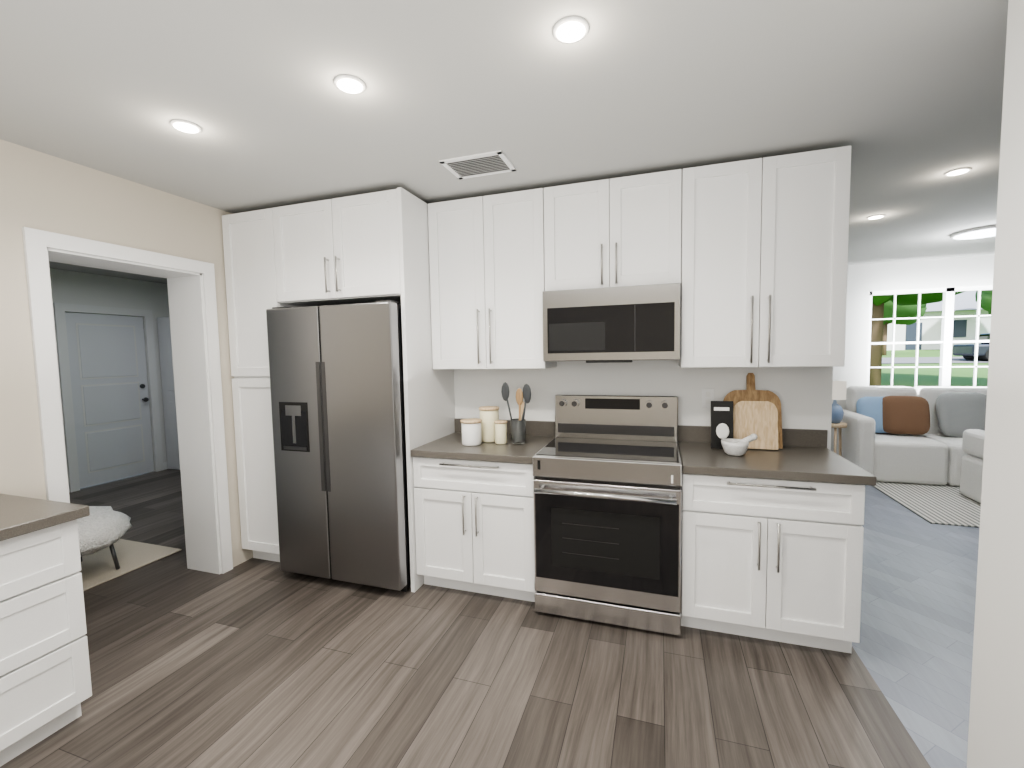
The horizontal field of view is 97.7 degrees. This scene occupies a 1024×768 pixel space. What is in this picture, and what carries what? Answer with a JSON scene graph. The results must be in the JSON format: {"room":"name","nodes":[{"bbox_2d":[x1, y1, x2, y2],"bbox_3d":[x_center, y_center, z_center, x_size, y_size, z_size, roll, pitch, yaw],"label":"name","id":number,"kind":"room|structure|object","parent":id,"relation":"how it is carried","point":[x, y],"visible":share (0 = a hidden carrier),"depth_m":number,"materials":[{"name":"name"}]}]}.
{"room":"kitchen","nodes":[
{"label":"kitchen","id":0,"kind":"room"},
{"bbox_2d":[49,268,169,483],"bbox_3d":[-4.979,-0.024,4.972,0.140,2.450,4.800,0,4,18],"label":"wall","id":1,"kind":"structure","parent":0,"point":[72,287],"depth_m":5.42,"materials":[{"name":"white paint"}]},
{"bbox_2d":[53,303,163,491],"bbox_3d":[-4.767,0.128,5.362,0.020,2.085,0.980,0,4,18],"label":"door frame","id":2,"kind":"structure","parent":1,"relation":"attached to","point":[60,309],"depth_m":5.00,"materials":[{"name":"paint"}]},
{"bbox_2d":[65,312,153,488],"bbox_3d":[-4.774,0.169,5.367,0.123,1.987,0.800,0,4,18],"label":"door","id":3,"kind":"structure","parent":1,"relation":"in","point":[109,380],"depth_m":5.34,"materials":[{"name":"paint"}]},
{"bbox_2d":[68,462,167,492],"bbox_3d":[1.089,1.136,3.686,12.200,0.090,5.600,0,4,18],"label":"baseboard","id":4,"kind":"structure","parent":1,"relation":"attached to","point":[165,465],"depth_m":5.92,"materials":[{"name":"paint"}]},
{"bbox_2d":[0,139,252,566],"bbox_3d":[-2.699,0.187,1.277,0.300,2.450,5.200,0,4,18],"label":"wall","id":5,"kind":"structure","parent":0,"point":[43,191],"depth_m":2.20,"materials":[{"name":"paint"}]},
{"bbox_2d":[22,227,232,573],"bbox_3d":[-2.251,0.274,2.635,0.336,2.075,0.930,0,4,18],"label":"trim","id":6,"kind":"structure","parent":5,"relation":"attached to","point":[197,371],"depth_m":2.93,"materials":[{"name":"paint"}]},
{"bbox_2d":[0,469,979,767],"bbox_3d":[0.573,1.312,2.285,12.700,0.050,9.000,0,4,18],"label":"floor","id":7,"kind":"structure","parent":0,"point":[256,663],"depth_m":2.01,"materials":[{"name":"brown wood"}]},
{"bbox_2d":[0,494,91,766],"bbox_3d":[-2.336,0.998,0.806,0.688,0.885,2.300,0,4,18],"label":"base cabinet","id":8,"kind":"object","parent":7,"relation":"on","point":[45,684],"visible":1,"depth_m":1.66,"materials":[{"name":"white wood"}]},
{"bbox_2d":[79,539,181,590],"bbox_3d":[-3.618,1.306,3.037,1.870,0.012,1.400,0,4,18],"label":"rug","id":9,"kind":"object","parent":7,"relation":"on","point":[98,568],"visible":0.38,"depth_m":3.24,"materials":[{"name":"beige fabric"}]},
{"bbox_2d":[77,506,131,569],"bbox_3d":[-2.972,1.065,2.939,0.732,0.446,0.730,0,4,18],"label":"pouf","id":10,"kind":"object","parent":9,"relation":"on","point":[100,528],"visible":0.23,"depth_m":2.92,"materials":[{"name":"white fur"}]},
{"bbox_2d":[222,208,279,561],"bbox_3d":[-1.627,0.045,3.323,0.436,2.416,0.630,0,4,18],"label":"tall cabinet","id":11,"kind":"object","parent":7,"relation":"on","point":[248,237],"depth_m":3.04,"materials":[{"name":"white wood"}]},
{"bbox_2d":[266,300,410,591],"bbox_3d":[-0.997,0.375,3.068,0.908,1.769,0.710,0,4,18],"label":"fridge","id":12,"kind":"object","parent":7,"relation":"on","point":[337,402],"visible":0.9,"depth_m":2.71,"materials":[{"name":"silver metal"}]},
{"bbox_2d":[410,418,554,601],"bbox_3d":[-0.144,0.766,2.877,0.759,0.985,0.648,0,4,18],"label":"base cabinet","id":13,"kind":"object","parent":7,"relation":"on","point":[474,525],"visible":0.88,"depth_m":2.62,"materials":[{"name":"white wood"}]},
{"bbox_2d":[461,418,481,445],"bbox_3d":[-0.253,0.300,2.800,0.132,0.157,0.132,0,4,18],"label":"canister","id":14,"kind":"object","parent":13,"relation":"on","point":[471,432],"visible":1,"depth_m":2.75,"materials":[{"name":"ceramic"}]},
{"bbox_2d":[479,406,498,442],"bbox_3d":[-0.147,0.258,2.899,0.132,0.222,0.132,0,4,18],"label":"canister","id":15,"kind":"object","parent":13,"relation":"on","point":[489,415],"visible":0.9,"depth_m":2.84,"materials":[{"name":"ceramic"}]},
{"bbox_2d":[494,420,506,444],"bbox_3d":[-0.070,0.302,2.813,0.082,0.144,0.082,0,4,18],"label":"canister","id":16,"kind":"object","parent":13,"relation":"on","point":[500,432],"visible":1,"depth_m":2.78,"materials":[{"name":"beige ceramic"}]},
{"bbox_2d":[501,382,530,443],"bbox_3d":[0.031,0.180,2.803,0.201,0.385,0.096,0,4,18],"label":"utensil holder","id":17,"kind":"object","parent":13,"relation":"on","point":[518,430],"visible":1,"depth_m":2.78,"materials":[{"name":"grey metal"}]},
{"bbox_2d":[532,394,681,635],"bbox_3d":[0.562,0.677,2.586,0.756,1.175,0.688,0,4,18],"label":"range","id":18,"kind":"object","parent":7,"relation":"on","point":[607,495],"visible":1,"depth_m":2.35,"materials":[{"name":"silver metal"}]},
{"bbox_2d":[678,425,876,653],"bbox_3d":[1.317,0.772,2.394,0.791,0.985,0.648,0,4,18],"label":"base cabinet","id":19,"kind":"object","parent":7,"relation":"on","point":[771,545],"visible":0.98,"depth_m":2.14,"materials":[{"name":"white wood"}]},
{"bbox_2d":[711,401,732,448],"bbox_3d":[1.192,0.232,2.544,0.115,0.270,0.059,0,4,18],"label":"cookbook","id":20,"kind":"object","parent":19,"relation":"on","point":[721,420],"visible":0.98,"depth_m":2.54,"materials":[{"name":"black paper"}]},
{"bbox_2d":[721,434,757,455],"bbox_3d":[1.211,0.320,2.391,0.173,0.120,0.136,0,4,18],"label":"mortar","id":21,"kind":"object","parent":19,"relation":"on","point":[735,447],"visible":1,"depth_m":2.35,"materials":[{"name":"stone"}]},
{"bbox_2d":[723,373,782,448],"bbox_3d":[1.383,0.149,2.588,0.300,0.423,0.114,0,4,18],"label":"cutting board","id":22,"kind":"object","parent":19,"relation":"on","point":[750,393],"visible":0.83,"depth_m":2.59,"materials":[{"name":"brown wood"}]},
{"bbox_2d":[733,401,777,449],"bbox_3d":[1.371,0.230,2.526,0.225,0.267,0.058,0,4,18],"label":"cutting board","id":23,"kind":"object","parent":19,"relation":"on","point":[759,419],"visible":0.8,"depth_m":2.52,"materials":[{"name":"brown wood"}]},
{"bbox_2d":[831,422,846,456],"bbox_3d":[3.647,0.739,5.080,0.230,0.601,0.230,0,4,18],"label":"side table","id":24,"kind":"object","parent":7,"relation":"on","point":[840,425],"visible":0.5,"depth_m":5.00,"materials":[{"name":"brown wood"}]},
{"bbox_2d":[831,381,846,422],"bbox_3d":[3.637,0.204,5.044,0.200,0.470,0.200,0,4,18],"label":"table lamp","id":25,"kind":"object","parent":24,"relation":"on","point":[838,390],"visible":0.56,"depth_m":4.97,"materials":[{"name":"ceramic"}]},
{"bbox_2d":[871,481,980,527],"bbox_3d":[5.042,1.072,4.142,2.780,0.012,1.950,0,4,18],"label":"rug","id":26,"kind":"object","parent":7,"relation":"on","point":[947,504],"visible":0.5,"depth_m":4.12,"materials":[{"name":"white fabric"}]},
{"bbox_2d":[831,386,986,486],"bbox_3d":[4.713,0.535,4.892,1.880,0.967,0.880,0,4,18],"label":"sofa","id":27,"kind":"object","parent":26,"relation":"on","point":[903,434],"visible":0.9,"depth_m":4.85,"materials":[{"name":"white fabric"}]},
{"bbox_2d":[960,429,984,502],"bbox_3d":[4.581,0.729,3.857,0.820,0.727,0.670,0,4,18],"label":"armchair","id":28,"kind":"object","parent":26,"relation":"on","point":[971,466],"visible":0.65,"depth_m":4.12,"materials":[{"name":"white fabric"}]},
{"bbox_2d":[0,0,1007,283],"bbox_3d":[0.527,-1.207,2.113,12.700,0.100,9.000,0,4,18],"label":"ceiling","id":29,"kind":"structure","parent":0,"point":[904,98],"depth_m":1.74,"materials":[{"name":"paint"}]},
{"bbox_2d":[170,119,201,133],"bbox_3d":[-1.400,-1.104,1.924,0.112,0.009,0.112,0,4,18],"label":"recessed light","id":30,"kind":"object","parent":29,"relation":"in","point":[185,126],"visible":1,"depth_m":1.91,"materials":[{"name":"paint"}]},
{"bbox_2d":[334,75,365,93],"bbox_3d":[-0.596,-1.099,1.648,0.112,0.009,0.112,0,4,18],"label":"recessed light","id":31,"kind":"object","parent":29,"relation":"in","point":[349,84],"visible":1,"depth_m":1.64,"materials":[{"name":"paint"}]},
{"bbox_2d":[439,150,515,179],"bbox_3d":[-0.176,-1.156,2.376,0.340,0.011,0.250,0,4,18],"label":"ceiling vent","id":32,"kind":"object","parent":29,"relation":"in","point":[481,164],"visible":0.98,"depth_m":2.36,"materials":[{"name":"metal"}]},
{"bbox_2d":[553,16,588,43],"bbox_3d":[0.182,-1.096,1.390,0.112,0.009,0.112,0,4,18],"label":"recessed light","id":33,"kind":"object","parent":29,"relation":"in","point":[570,29],"visible":1,"depth_m":1.38,"materials":[{"name":"paint"}]},
{"bbox_2d":[867,214,884,218],"bbox_3d":[2.800,-1.284,3.446,0.112,0.009,0.112,0,4,18],"label":"recessed light","id":34,"kind":"object","parent":29,"relation":"in","point":[876,216],"visible":0.94,"depth_m":3.42,"materials":[{"name":"paint"}]},
{"bbox_2d":[944,167,971,175],"bbox_3d":[2.566,-1.221,2.578,0.112,0.009,0.112,0,4,18],"label":"recessed light","id":35,"kind":"object","parent":29,"relation":"in","point":[958,171],"visible":0.94,"depth_m":2.56,"materials":[{"name":"paint"}]},
{"bbox_2d":[950,224,995,239],"bbox_3d":[4.149,-1.332,3.926,0.440,0.030,0.440,0,4,18],"label":"recessed light","id":36,"kind":"object","parent":29,"relation":"in","point":[981,232],"visible":0.58,"depth_m":3.92,"materials":[{"name":"paint"}]},
{"bbox_2d":[454,360,832,449],"bbox_3d":[-0.089,0.007,3.220,4.035,2.450,0.140,0,4,18],"label":"wall","id":37,"kind":"structure","parent":0,"point":[804,394],"depth_m":2.82,"materials":[{"name":"white paint"}]},
{"bbox_2d":[270,187,430,310],"bbox_3d":[-0.998,-0.853,3.048,0.924,0.611,0.630,0,4,18],"label":"upper cabinet","id":38,"kind":"object","parent":37,"relation":"attached to","point":[372,247],"depth_m":2.74,"materials":[{"name":"white wood"}]},
{"bbox_2d":[428,188,556,368],"bbox_3d":[-0.125,-0.633,2.915,0.760,1.062,0.366,0,4,18],"label":"upper cabinet","id":39,"kind":"object","parent":37,"relation":"attached to","point":[487,270],"visible":1,"depth_m":2.77,"materials":[{"name":"white wood"}]},
{"bbox_2d":[544,169,681,290],"bbox_3d":[0.595,-0.859,2.660,0.760,0.604,0.366,0,4,18],"label":"upper cabinet","id":40,"kind":"object","parent":37,"relation":"attached to","point":[619,231],"visible":0.79,"depth_m":2.52,"materials":[{"name":"white wood"}]},
{"bbox_2d":[542,283,680,362],"bbox_3d":[0.597,-0.342,2.679,0.754,0.418,0.400,0,4,18],"label":"microwave","id":41,"kind":"object","parent":40,"relation":"attached to","point":[621,324],"visible":1,"depth_m":2.48,"materials":[{"name":"silver metal"}]},
{"bbox_2d":[702,389,713,406],"bbox_3d":[1.192,0.085,2.723,0.070,0.115,0.008,0,4,18],"label":"electrical outlet","id":42,"kind":"object","parent":37,"relation":"attached to","point":[707,396],"visible":0.83,"depth_m":2.72,"materials":[{"name":"paint"}]},
{"bbox_2d":[679,146,850,367],"bbox_3d":[1.323,-0.627,2.437,0.760,1.062,0.366,0,4,18],"label":"upper cabinet","id":43,"kind":"object","parent":37,"relation":"attached to","point":[764,254],"visible":1,"depth_m":2.29,"materials":[{"name":"white wood"}]},
{"bbox_2d":[832,255,993,409],"bbox_3d":[5.245,-0.230,5.250,5.700,2.450,0.160,0,4,18],"label":"wall","id":44,"kind":"structure","parent":0,"point":[864,281],"depth_m":5.36,"materials":[{"name":"white paint"}]},
{"bbox_2d":[867,285,992,386],"bbox_3d":[5.105,-0.477,5.236,1.660,1.290,0.140,0,4,18],"label":"window","id":45,"kind":"structure","parent":44,"relation":"in","point":[946,341],"depth_m":5.27,"materials":[{"name":"plastic"}]},
{"bbox_2d":[967,0,1023,767],"bbox_3d":[0.848,0.249,-0.561,0.140,2.450,3.930,0,4,18],"label":"wall","id":46,"kind":"structure","parent":0,"point":[996,729],"depth_m":1.25,"materials":[{"name":"white paint"}]},
{"label":"outside","id":47,"kind":"structure","parent":0,"visible":0},
{"bbox_2d":[881,349,988,386],"bbox_3d":[25.385,-2.332,33.511,90.000,2.648,66.200,0,4,18],"label":"ground","id":48,"kind":"structure","parent":47,"point":[961,376],"depth_m":19.16,"materials":[{"name":"green plant"}]},
{"bbox_2d":[882,301,926,354],"bbox_3d":[24.688,-4.420,29.502,4.241,5.451,4.097,0,4,18],"label":"tree","id":49,"kind":"object","parent":48,"relation":"on","point":[906,311],"visible":0.35,"depth_m":28.41,"materials":[{"name":"green plant"}]},
{"bbox_2d":[869,291,965,385],"bbox_3d":[12.126,-3.470,14.747,5.978,7.469,5.180,0,4,18],"label":"tree","id":50,"kind":"object","parent":48,"relation":"on","point":[878,301],"visible":0.08,"depth_m":14.68,"materials":[{"name":"plant"}]},
{"bbox_2d":[887,291,990,349],"bbox_3d":[32.311,-5.280,38.498,21.200,5.700,9.200,0,4,18],"label":"house","id":51,"kind":"structure","parent":48,"relation":"on","point":[965,304],"depth_m":34.31,"materials":[{"name":"white paint"}]},
{"bbox_2d":[952,333,989,360],"bbox_3d":[25.445,-1.896,22.542,4.400,1.400,1.840,0,4,18],"label":"car","id":52,"kind":"object","parent":48,"relation":"on","point":[966,351],"visible":0.5,"depth_m":22.88,"materials":[{"name":"paint"}]},
{"bbox_2d":[975,290,992,314],"bbox_3d":[33.726,-5.008,29.627,4.703,6.039,4.035,0,4,18],"label":"tree","id":53,"kind":"object","parent":48,"relation":"on","point":[986,301],"visible":0.06,"depth_m":29.77,"materials":[{"name":"green plant"}]},
{"bbox_3d":[-3.438,-0.017,4.463,3.105,2.450,4.800,0,4,18],"label":"wall","id":54,"kind":"structure","parent":0,"visible":0},
{"bbox_2d":[157,317,179,469],"bbox_3d":[-4.194,0.132,5.756,0.800,1.987,0.045,0,4,18],"label":"hall door","id":55,"kind":"structure","parent":54,"relation":"in","point":[168,388],"depth_m":5.82,"materials":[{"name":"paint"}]}
]}

